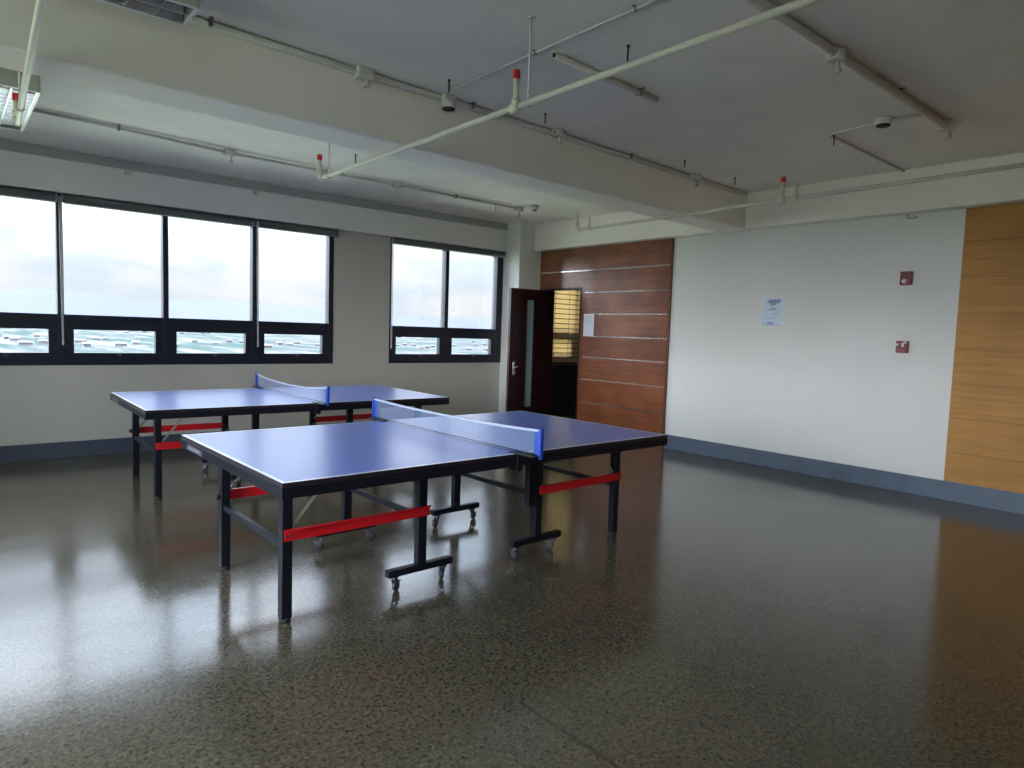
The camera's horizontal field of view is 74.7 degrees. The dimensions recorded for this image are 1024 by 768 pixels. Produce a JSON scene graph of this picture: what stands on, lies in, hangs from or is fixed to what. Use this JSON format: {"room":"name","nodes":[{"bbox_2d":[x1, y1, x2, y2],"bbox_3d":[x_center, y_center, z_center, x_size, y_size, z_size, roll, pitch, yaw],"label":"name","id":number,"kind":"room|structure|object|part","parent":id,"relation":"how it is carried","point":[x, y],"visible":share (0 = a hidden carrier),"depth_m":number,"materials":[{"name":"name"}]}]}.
{"room":"table tennis room","nodes":[
{"label":"table tennis room","id":0,"kind":"room"},
{"bbox_2d":[0,231,499,445],"bbox_3d":[-3.693,-0.819,7.627,10.280,3.085,0.200,-2,6,-40],"label":"wall","id":1,"kind":"structure","parent":0,"point":[39,403],"depth_m":8.39,"materials":[{"name":"beige paint"}]},
{"bbox_2d":[0,186,333,365],"bbox_3d":[-3.822,-1.084,7.394,3.935,1.740,0.145,-2,6,-40],"label":"window","id":2,"kind":"structure","parent":1,"relation":"in","point":[165,329],"depth_m":7.38,"materials":[{"name":"black metal"}]},
{"bbox_2d":[0,186,56,201],"bbox_3d":[-4.886,-1.132,6.372,0.955,1.510,0.092,-2,6,-40],"label":"roller blind","id":3,"kind":"object","parent":2,"relation":"attached to","point":[4,191],"visible":1,"depth_m":6.45,"materials":[{"name":"grey fabric"}]},
{"bbox_3d":[-4.956,-0.426,6.505,0.931,0.405,0.074,-2,6,-40],"label":"sash","id":4,"kind":"part","parent":2,"relation":"part of","materials":[{"name":"black metal"}]},
{"bbox_3d":[-4.218,-0.451,7.131,0.930,0.405,0.074,-2,6,-40],"label":"sash","id":5,"kind":"part","parent":2,"relation":"part of","materials":[{"name":"black metal"}]},
{"bbox_2d":[58,193,254,344],"bbox_3d":[-3.783,-1.169,7.308,1.921,1.510,0.092,-2,6,-40],"label":"roller blind","id":6,"kind":"object","parent":2,"relation":"attached to","point":[68,199],"visible":1,"depth_m":7.06,"materials":[{"name":"grey fabric"}]},
{"bbox_3d":[-4.484,-1.123,6.670,0.025,1.472,0.022,-2,6,-40],"label":"pull cord","id":7,"kind":"part","parent":6,"relation":"part of","materials":[{"name":"white plastic"}]},
{"bbox_3d":[-3.480,-0.476,7.758,0.929,0.405,0.074,-2,6,-40],"label":"sash","id":8,"kind":"part","parent":2,"relation":"part of","materials":[{"name":"black metal"}]},
{"bbox_3d":[-2.740,-0.501,8.386,0.917,0.405,0.074,-2,6,-40],"label":"sash","id":9,"kind":"part","parent":2,"relation":"part of","materials":[{"name":"black metal"}]},
{"bbox_2d":[256,219,338,346],"bbox_3d":[-2.637,-1.208,8.281,1.045,1.510,0.092,-2,6,-40],"label":"roller blind","id":10,"kind":"object","parent":2,"relation":"attached to","point":[263,224],"visible":1,"depth_m":8.05,"materials":[{"name":"grey fabric"}]},
{"bbox_3d":[-3.004,-1.173,7.926,0.025,1.472,0.022,-2,6,-40],"label":"pull cord","id":11,"kind":"part","parent":10,"relation":"part of","materials":[{"name":"white plastic"}]},
{"bbox_2d":[0,412,495,462],"bbox_3d":[-3.828,0.649,7.534,9.480,0.165,0.024,-2,6,-40],"label":"baseboard","id":12,"kind":"structure","parent":1,"relation":"attached to","point":[40,451],"depth_m":6.94,"materials":[{"name":"paint"}]},
{"bbox_2d":[388,237,503,362],"bbox_3d":[-0.928,-1.181,9.850,2.010,1.740,0.145,-2,6,-40],"label":"window","id":13,"kind":"structure","parent":1,"relation":"in","point":[444,335],"depth_m":9.83,"materials":[{"name":"black metal"}]},
{"bbox_3d":[-1.358,-0.547,9.558,0.900,0.405,0.074,-2,6,-40],"label":"sash","id":14,"kind":"part","parent":13,"relation":"part of","materials":[{"name":"black metal"}]},
{"bbox_2d":[390,237,504,347],"bbox_3d":[-0.899,-1.266,9.756,1.994,1.510,0.092,-2,6,-40],"label":"roller blind","id":15,"kind":"object","parent":13,"relation":"attached to","point":[394,240],"visible":1,"depth_m":9.51,"materials":[{"name":"grey fabric"}]},
{"bbox_3d":[-1.628,-1.219,9.094,0.025,1.472,0.022,-2,6,-40],"label":"pull cord","id":16,"kind":"part","parent":15,"relation":"part of","materials":[{"name":"white plastic"}]},
{"bbox_3d":[-0.632,-0.572,10.175,0.916,0.405,0.074,-2,6,-40],"label":"sash","id":17,"kind":"part","parent":13,"relation":"part of","materials":[{"name":"black metal"}]},
{"bbox_2d":[0,447,1023,767],"bbox_3d":[1.542,1.239,4.570,13.800,0.200,11.940,-2,6,-40],"label":"floor","id":18,"kind":"structure","parent":0,"point":[735,614],"depth_m":3.29,"materials":[{"name":"stone"}]},
{"bbox_2d":[110,372,448,498],"bbox_3d":[-2.186,0.404,6.511,2.748,0.918,1.839,-2,6,-39],"label":"table","id":19,"kind":"object","parent":18,"relation":"on","point":[156,406],"visible":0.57,"depth_m":6.06,"materials":[{"name":"blue paint"}]},
{"bbox_3d":[-3.410,0.490,6.075,0.052,0.695,0.052,-2,6,-39],"label":"leg","id":20,"kind":"part","parent":19,"relation":"part of","materials":[{"name":"black metal"}]},
{"bbox_3d":[-2.854,0.562,5.398,0.052,0.695,0.052,-2,6,-39],"label":"leg","id":21,"kind":"part","parent":19,"relation":"part of","materials":[{"name":"black metal"}]},
{"bbox_3d":[-2.518,0.489,5.614,0.833,0.057,0.024,-2,6,-39],"label":"red rail","id":22,"kind":"part","parent":19,"relation":"part of","materials":[{"name":"red metal"}]},
{"bbox_3d":[-3.125,0.412,6.353,0.833,0.057,0.024,-2,6,-39],"label":"red rail","id":23,"kind":"part","parent":19,"relation":"part of","materials":[{"name":"red metal"}]},
{"bbox_3d":[-2.809,0.418,6.562,0.056,0.587,0.044,-2,6,-39],"label":"leg","id":24,"kind":"part","parent":19,"relation":"part of","materials":[{"name":"black metal"}]},
{"bbox_3d":[-2.252,0.489,5.884,0.056,0.587,0.044,-2,6,-39],"label":"leg","id":25,"kind":"part","parent":19,"relation":"part of","materials":[{"name":"black metal"}]},
{"bbox_3d":[-2.738,-0.042,7.187,0.022,0.170,0.027,-2,6,-39],"label":"net post","id":26,"kind":"part","parent":19,"relation":"part of","materials":[{"name":"blue"}]},
{"bbox_3d":[-2.167,0.096,6.495,0.005,0.008,1.821,-2,6,-39],"label":"net cord","id":27,"kind":"part","parent":19,"relation":"part of","materials":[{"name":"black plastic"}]},
{"bbox_3d":[-2.121,0.397,7.125,0.056,0.587,0.044,-2,6,-39],"label":"leg","id":28,"kind":"part","parent":19,"relation":"part of","materials":[{"name":"black metal"}]},
{"bbox_3d":[-1.591,0.105,5.792,0.022,0.170,0.027,-2,6,-39],"label":"net post","id":29,"kind":"part","parent":19,"relation":"part of","materials":[{"name":"blue"}]},
{"bbox_3d":[-1.842,0.372,7.404,0.805,0.057,0.024,-2,6,-39],"label":"red rail","id":30,"kind":"part","parent":19,"relation":"part of","materials":[{"name":"red metal"}]},
{"bbox_3d":[-1.564,0.468,6.448,0.056,0.587,0.044,-2,6,-39],"label":"leg","id":31,"kind":"part","parent":19,"relation":"part of","materials":[{"name":"black metal"}]},
{"bbox_3d":[-0.978,0.503,6.933,0.052,0.695,0.052,-2,6,-39],"label":"leg","id":32,"kind":"part","parent":19,"relation":"part of","materials":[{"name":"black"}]},
{"bbox_2d":[181,397,667,623],"bbox_3d":[-0.460,0.628,4.366,2.748,0.918,1.839,-2,6,-41],"label":"table","id":33,"kind":"object","parent":18,"relation":"on","point":[286,463],"visible":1,"depth_m":3.88,"materials":[{"name":"blue paint"}]},
{"bbox_3d":[-1.807,0.376,3.812,0.002,0.032,0.290,-2,6,-41],"label":"maker plate","id":34,"kind":"part","parent":33,"relation":"part of","materials":[{"name":"silver metal"}]},
{"bbox_3d":[-1.697,0.651,3.865,0.028,0.031,0.032,-2,6,-41],"label":"lock knob","id":35,"kind":"part","parent":33,"relation":"part of","materials":[{"name":"black plastic"}]},
{"bbox_3d":[-1.671,0.718,3.895,0.052,0.695,0.052,-2,6,-41],"label":"leg","id":36,"kind":"part","parent":33,"relation":"part of","materials":[{"name":"black metal"}]},
{"bbox_3d":[-1.394,0.638,4.181,0.833,0.057,0.024,-2,6,-41],"label":"red rail","id":37,"kind":"part","parent":33,"relation":"part of","materials":[{"name":"red metal"}]},
{"bbox_3d":[-1.094,0.788,3.234,0.052,0.695,0.052,-2,6,-41],"label":"leg","id":38,"kind":"part","parent":33,"relation":"part of","materials":[{"name":"black metal"}]},
{"bbox_3d":[-1.084,0.643,4.399,0.056,0.587,0.044,-2,6,-41],"label":"leg","id":39,"kind":"part","parent":33,"relation":"part of","materials":[{"name":"black metal"}]},
{"bbox_3d":[-0.765,0.715,3.460,0.833,0.057,0.024,-2,6,-41],"label":"red rail","id":40,"kind":"part","parent":33,"relation":"part of","materials":[{"name":"red metal"}]},
{"bbox_3d":[-1.032,0.183,5.025,0.022,0.170,0.027,-2,6,-41],"label":"net post","id":41,"kind":"part","parent":33,"relation":"part of","materials":[{"name":"blue"}]},
{"bbox_3d":[-0.507,0.714,3.738,0.056,0.587,0.044,-2,6,-41],"label":"leg","id":42,"kind":"part","parent":33,"relation":"part of","materials":[{"name":"black metal"}]},
{"bbox_3d":[-0.413,0.620,4.982,0.056,0.587,0.044,-2,6,-41],"label":"leg","id":43,"kind":"part","parent":33,"relation":"part of","materials":[{"name":"black metal"}]},
{"bbox_3d":[-0.441,0.320,4.350,0.005,0.008,1.821,-2,6,-41],"label":"net cord","id":44,"kind":"part","parent":33,"relation":"part of","materials":[{"name":"white fabric"}]},
{"bbox_3d":[0.164,0.690,4.321,0.056,0.587,0.044,-2,6,-41],"label":"leg","id":45,"kind":"part","parent":33,"relation":"part of","materials":[{"name":"black metal"}]},
{"bbox_3d":[0.155,0.328,3.664,0.022,0.170,0.027,-2,6,-41],"label":"net post","id":46,"kind":"part","parent":33,"relation":"part of","materials":[{"name":"blue"}]},
{"bbox_3d":[0.487,0.671,4.548,0.805,0.057,0.024,-2,6,-41],"label":"red rail","id":47,"kind":"part","parent":33,"relation":"part of","materials":[{"name":"red metal"}]},
{"bbox_3d":[0.736,0.724,4.824,0.052,0.695,0.052,-2,6,-41],"label":"leg","id":48,"kind":"part","parent":33,"relation":"part of","materials":[{"name":"black metal"}]},
{"bbox_2d":[499,222,540,411],"bbox_3d":[0.130,-0.928,10.499,0.470,3.105,0.410,-2,6,-40],"label":"column","id":49,"kind":"structure","parent":18,"relation":"on","point":[522,263],"depth_m":10.29,"materials":[{"name":"white paint"}]},
{"bbox_2d":[0,0,1023,224],"bbox_3d":[1.650,-2.059,4.312,13.800,0.250,11.940,-2,6,-40],"label":"ceiling","id":50,"kind":"structure","parent":0,"point":[758,105],"depth_m":4.48,"materials":[{"name":"paint"}]},
{"bbox_2d":[0,67,40,131],"bbox_3d":[-3.717,-2.085,4.912,0.311,0.141,1.269,-2,6,-40],"label":"light","id":51,"kind":"object","parent":50,"relation":"attached to","point":[8,78],"visible":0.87,"depth_m":4.67,"materials":[{"name":"grey paint"}]},
{"bbox_2d":[12,0,46,126],"bbox_3d":[-0.393,-1.494,0.787,0.353,0.460,8.945,-2,6,-40],"label":"pipe","id":52,"kind":"object","parent":50,"relation":"hanging from","point":[19,98],"visible":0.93,"depth_m":3.23,"materials":[{"name":"white metal"}]},
{"bbox_2d":[96,0,198,26],"bbox_3d":[-2.059,-1.877,2.940,1.224,0.141,0.259,-2,6,-40],"label":"light","id":53,"kind":"object","parent":50,"relation":"attached to","point":[179,12],"visible":1,"depth_m":3.29,"materials":[{"name":"grey paint"}]},
{"bbox_2d":[0,139,507,251],"bbox_3d":[-3.707,-2.141,7.297,9.500,0.440,0.110,-2,6,-40],"label":"beam","id":54,"kind":"structure","parent":50,"relation":"attached to","point":[17,170],"depth_m":7.60,"materials":[{"name":"white paint"}]},
{"bbox_2d":[0,139,507,229],"bbox_3d":[-3.630,-2.258,7.248,9.360,0.145,0.044,-2,6,-40],"label":"pipe","id":55,"kind":"object","parent":54,"relation":"attached to","point":[129,166],"visible":1,"depth_m":7.56,"materials":[{"name":"grey plastic"}]},
{"bbox_2d":[32,108,522,216],"bbox_3d":[-1.858,-2.207,7.125,5.381,0.122,0.284,-2,6,-40],"label":"conduit","id":56,"kind":"object","parent":50,"relation":"attached to","point":[231,153],"visible":0.98,"depth_m":6.47,"materials":[{"name":"silver metal"}]},
{"bbox_2d":[0,0,746,232],"bbox_3d":[-1.083,-1.842,4.465,9.820,0.425,0.615,-2,6,-40],"label":"beam","id":57,"kind":"structure","parent":50,"relation":"attached to","point":[94,44],"depth_m":4.13,"materials":[{"name":"paint"}]},
{"bbox_2d":[188,16,746,195],"bbox_3d":[0.446,-2.007,5.539,5.851,0.122,0.239,-2,6,-40],"label":"conduit","id":58,"kind":"object","parent":57,"relation":"attached to","point":[361,73],"visible":1,"depth_m":4.60,"materials":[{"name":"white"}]},
{"bbox_2d":[530,205,538,210],"bbox_3d":[0.292,-2.288,8.733,0.114,0.070,0.114,-2,6,-40],"label":"smoke detector","id":59,"kind":"object","parent":50,"relation":"attached to","point":[532,207],"visible":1,"depth_m":8.69,"materials":[{"name":"white plastic"}]},
{"bbox_2d":[450,0,658,90],"bbox_3d":[0.235,-1.931,3.812,0.046,0.019,2.070,-2,6,-40],"label":"conduit","id":60,"kind":"object","parent":50,"relation":"attached to","point":[635,8],"visible":0.97,"depth_m":3.75,"materials":[{"name":"silver metal"}]},
{"bbox_2d":[317,0,823,180],"bbox_3d":[1.251,-1.548,2.157,0.112,0.460,8.904,-2,6,-40],"label":"pipe","id":61,"kind":"object","parent":50,"relation":"hanging from","point":[516,105],"visible":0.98,"depth_m":3.30,"materials":[{"name":"white metal"}]},
{"bbox_2d":[552,52,658,102],"bbox_3d":[0.621,-1.944,4.275,1.025,0.041,0.084,-2,6,-40],"label":"conduit","id":62,"kind":"object","parent":50,"relation":"attached to","point":[557,56],"visible":0.98,"depth_m":4.25,"materials":[{"name":"white metal"}]},
{"bbox_2d":[626,45,629,61],"bbox_3d":[0.660,-1.883,3.817,0.022,0.088,0.019,-2,6,-40],"label":"rod","id":63,"kind":"object","parent":50,"relation":"hanging from","point":[627,46],"visible":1,"depth_m":3.81,"materials":[{"name":"grey metal"}]},
{"bbox_2d":[535,152,1023,251],"bbox_3d":[4.087,-1.800,6.035,0.170,0.415,11.360,-2,6,-40],"label":"beam","id":64,"kind":"structure","parent":50,"relation":"attached to","point":[1002,187],"depth_m":6.76,"materials":[{"name":"paint"}]},
{"bbox_2d":[906,214,917,219],"bbox_3d":[3.830,-1.603,6.415,0.020,0.055,0.101,-2,6,-40],"label":"conduit","id":65,"kind":"object","parent":64,"relation":"attached to","point":[907,215],"visible":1,"depth_m":6.42,"materials":[{"name":"white metal"}]},
{"bbox_2d":[575,162,1023,231],"bbox_3d":[3.533,-1.635,4.238,0.495,0.460,9.125,-2,6,-40],"label":"pipe","id":66,"kind":"object","parent":50,"relation":"hanging from","point":[782,199],"visible":0.97,"depth_m":5.66,"materials":[{"name":"white metal"}]},
{"bbox_2d":[743,0,955,139],"bbox_3d":[1.536,-1.810,3.530,4.600,0.132,0.110,-2,6,-40],"label":"conduit","id":67,"kind":"object","parent":50,"relation":"attached to","point":[834,55],"visible":1,"depth_m":3.81,"materials":[{"name":"silver metal"}]},
{"bbox_2d":[829,114,922,171],"bbox_3d":[3.302,-1.963,5.536,1.655,0.020,0.726,-2,6,-40],"label":"conduit","id":68,"kind":"object","parent":50,"relation":"attached to","point":[915,115],"visible":0.9,"depth_m":5.31,"materials":[{"name":"white metal"}]},
{"bbox_2d":[874,116,892,127],"bbox_3d":[2.721,-1.915,4.911,0.120,0.061,0.120,-2,6,-40],"label":"smoke detector","id":69,"kind":"object","parent":50,"relation":"attached to","point":[883,121],"visible":1,"depth_m":4.87,"materials":[{"name":"white plastic"}]},
{"bbox_2d":[876,123,890,127],"bbox_3d":[2.720,-1.891,4.913,0.098,0.013,0.098,-2,6,-40],"label":"grille","id":70,"kind":"object","parent":69,"relation":"attached to","point":[878,125],"depth_m":4.89,"materials":[{"name":"black"}]},
{"bbox_2d":[550,363,576,418],"bbox_3d":[2.851,-0.848,10.737,3.720,3.085,3.940,-2,6,-40],"label":"wall","id":71,"kind":"structure","parent":0,"point":[564,378],"depth_m":11.50,"materials":[{"name":"grey paint"}]},
{"bbox_2d":[552,290,579,365],"bbox_3d":[1.095,-1.218,11.462,1.300,1.805,0.040,-2,6,-40],"label":"bamboo blind","id":72,"kind":"object","parent":71,"relation":"attached to","point":[566,303],"visible":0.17,"depth_m":11.33,"materials":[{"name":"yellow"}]},
{"bbox_3d":[1.066,-0.334,11.531,1.290,0.030,0.024,-2,6,-40],"label":"rail","id":73,"kind":"part","parent":72,"relation":"part of","materials":[{"name":"brown"}]},
{"bbox_2d":[665,209,1021,493],"bbox_3d":[4.091,-0.461,6.299,0.150,3.085,11.940,-2,6,-40],"label":"wall","id":74,"kind":"structure","parent":0,"point":[830,383],"depth_m":7.11,"materials":[{"name":"white paint"}]},
{"bbox_2d":[506,287,581,419],"bbox_3d":[0.503,-0.377,9.955,0.904,2.115,0.824,-2,6,-40],"label":"door","id":75,"kind":"structure","parent":74,"relation":"in","point":[531,312],"depth_m":10.15,"materials":[{"name":"brown wood"}]},
{"bbox_3d":[0.049,-0.239,10.018,0.143,0.200,0.163,-2,6,-40],"label":"handle","id":76,"kind":"part","parent":75,"relation":"part of","materials":[{"name":"silver metal"}]},
{"bbox_3d":[0.247,-0.460,10.166,0.163,1.630,0.006,-2,6,-40],"label":"vision panel","id":77,"kind":"part","parent":75,"relation":"part of","materials":[{"name":"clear glass"}]},
{"bbox_3d":[0.797,-0.384,10.170,0.177,2.115,0.770,-2,6,-40],"label":"frame","id":78,"kind":"part","parent":75,"relation":"part of","materials":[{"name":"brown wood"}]},
{"bbox_2d":[583,314,593,335],"bbox_3d":[1.103,-0.850,9.659,0.002,0.318,0.200,-2,6,-40],"label":"paper notice","id":79,"kind":"object","parent":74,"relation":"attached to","point":[588,327],"visible":1,"depth_m":9.66,"materials":[{"name":"white paper"}]},
{"bbox_2d":[540,238,674,447],"bbox_3d":[1.213,-0.611,9.551,0.033,2.690,2.480,-2,6,-40],"label":"wall panel","id":80,"kind":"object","parent":74,"relation":"attached to","point":[627,287],"depth_m":9.19,"materials":[{"name":"red wood"}]},
{"bbox_3d":[2.005,-0.512,8.621,0.033,2.690,0.030,-2,6,-40],"label":"edge trim","id":81,"kind":"part","parent":80,"relation":"part of","materials":[{"name":"brown wood"}]},
{"bbox_2d":[761,298,782,325],"bbox_3d":[2.925,-0.809,7.542,0.002,0.310,0.233,-2,6,-40],"label":"paper notice","id":82,"kind":"object","parent":74,"relation":"attached to","point":[772,307],"visible":1,"depth_m":7.54,"materials":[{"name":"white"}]},
{"bbox_2d":[766,300,780,323],"bbox_3d":[2.936,-0.809,7.527,0.001,0.273,0.161,-2,6,-40],"label":"print","id":83,"kind":"object","parent":82,"relation":"attached to","point":[773,307],"depth_m":7.53,"materials":[{"name":"blue"}]},
{"bbox_2d":[664,434,1023,514],"bbox_3d":[4.849,1.096,5.350,0.024,0.180,8.870,-2,6,-40],"label":"baseboard","id":84,"kind":"structure","parent":74,"relation":"attached to","point":[1001,500],"depth_m":6.83,"materials":[{"name":"blue paint"}]},
{"bbox_2d":[895,341,908,352],"bbox_3d":[3.784,-0.360,6.508,0.054,0.116,0.103,-2,6,-40],"label":"fire alarm","id":85,"kind":"object","parent":74,"relation":"attached to","point":[901,346],"visible":1,"depth_m":6.49,"materials":[{"name":"red plastic"}]},
{"bbox_2d":[899,271,912,284],"bbox_3d":[3.793,-1.019,6.457,0.072,0.130,0.102,-2,6,-40],"label":"fire alarm strobe","id":86,"kind":"object","parent":74,"relation":"attached to","point":[906,277],"visible":1,"depth_m":6.44,"materials":[{"name":"red plastic"}]},
{"bbox_2d":[901,272,909,277],"bbox_3d":[3.786,-1.044,6.447,0.004,0.055,0.070,-2,6,-40],"label":"grille","id":87,"kind":"object","parent":86,"relation":"attached to","point":[903,274],"depth_m":6.45,"materials":[{"name":"red plastic"}]},
{"bbox_2d":[944,203,1023,493],"bbox_3d":[5.922,-0.117,4.030,0.023,2.504,5.675,-2,6,-40],"label":"wall panel","id":88,"kind":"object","parent":74,"relation":"attached to","point":[985,445],"depth_m":5.97,"materials":[{"name":"brown wood"}]},
{"label":"outside","id":89,"kind":"structure","parent":0,"visible":0},
{"bbox_2d":[0,328,487,353],"bbox_3d":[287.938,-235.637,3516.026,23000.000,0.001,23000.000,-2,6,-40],"label":"greenhouse","id":90,"kind":"structure","parent":89,"point":[204,345],"depth_m":958.33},
{"bbox_2d":[9,337,20,340],"bbox_3d":[-575.751,-52.010,776.188,10.564,4.188,7.089,0,5,-27],"label":"house","id":91,"kind":"structure","parent":90,"relation":"on","point":[11,338],"depth_m":774.28,"materials":[{"name":"grey"}]},
{"bbox_2d":[18,340,33,345],"bbox_3d":[-483.653,-40.785,666.832,12.887,4.842,8.611,-1,5,-34],"label":"house","id":92,"kind":"structure","parent":90,"relation":"on","point":[22,343],"depth_m":664.47,"materials":[{"name":"grey"}]},
{"bbox_2d":[38,339,47,343],"bbox_3d":[-505.844,-45.727,723.136,8.881,4.482,8.106,0,5,-28],"label":"house","id":93,"kind":"structure","parent":90,"relation":"on","point":[39,340],"depth_m":720.92,"materials":[{"name":"grey"}]},
{"bbox_2d":[74,339,86,342],"bbox_3d":[-496.286,-49.474,770.366,11.506,5.220,9.285,0,5,-24],"label":"house","id":94,"kind":"structure","parent":90,"relation":"on","point":[76,340],"depth_m":767.41,"materials":[{"name":"grey"}]},
{"bbox_2d":[81,342,91,346],"bbox_3d":[-429.380,-39.970,676.177,8.002,5.301,9.593,-2,6,-43],"label":"house","id":95,"kind":"structure","parent":90,"relation":"on","point":[84,344],"depth_m":673.86,"materials":[{"name":"grey"}]},
{"bbox_2d":[114,341,127,346],"bbox_3d":[-416.846,-42.583,714.515,12.201,5.359,9.971,0,5,-26],"label":"house","id":96,"kind":"structure","parent":90,"relation":"on","point":[117,343],"depth_m":711.48,"materials":[{"name":"grey"}]},
{"bbox_2d":[131,340,139,344],"bbox_3d":[-435.540,-47.868,775.986,8.436,5.106,9.798,0,5,-28],"label":"house","id":97,"kind":"structure","parent":90,"relation":"on","point":[134,342],"depth_m":773.05,"materials":[{"name":"grey"}]},
{"bbox_2d":[0,288,491,328],"bbox_3d":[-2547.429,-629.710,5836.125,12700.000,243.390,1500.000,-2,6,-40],"label":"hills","id":98,"kind":"structure","parent":90,"relation":"on","point":[22,300],"depth_m":5250.73,"materials":[{"name":"white"}]},
{"bbox_2d":[264,344,272,347],"bbox_3d":[-300.145,-46.535,821.408,7.544,4.206,12.221,6,6,41],"label":"house","id":99,"kind":"structure","parent":90,"relation":"on","point":[265,345],"depth_m":819.90,"materials":[{"name":"grey"}]}
]}

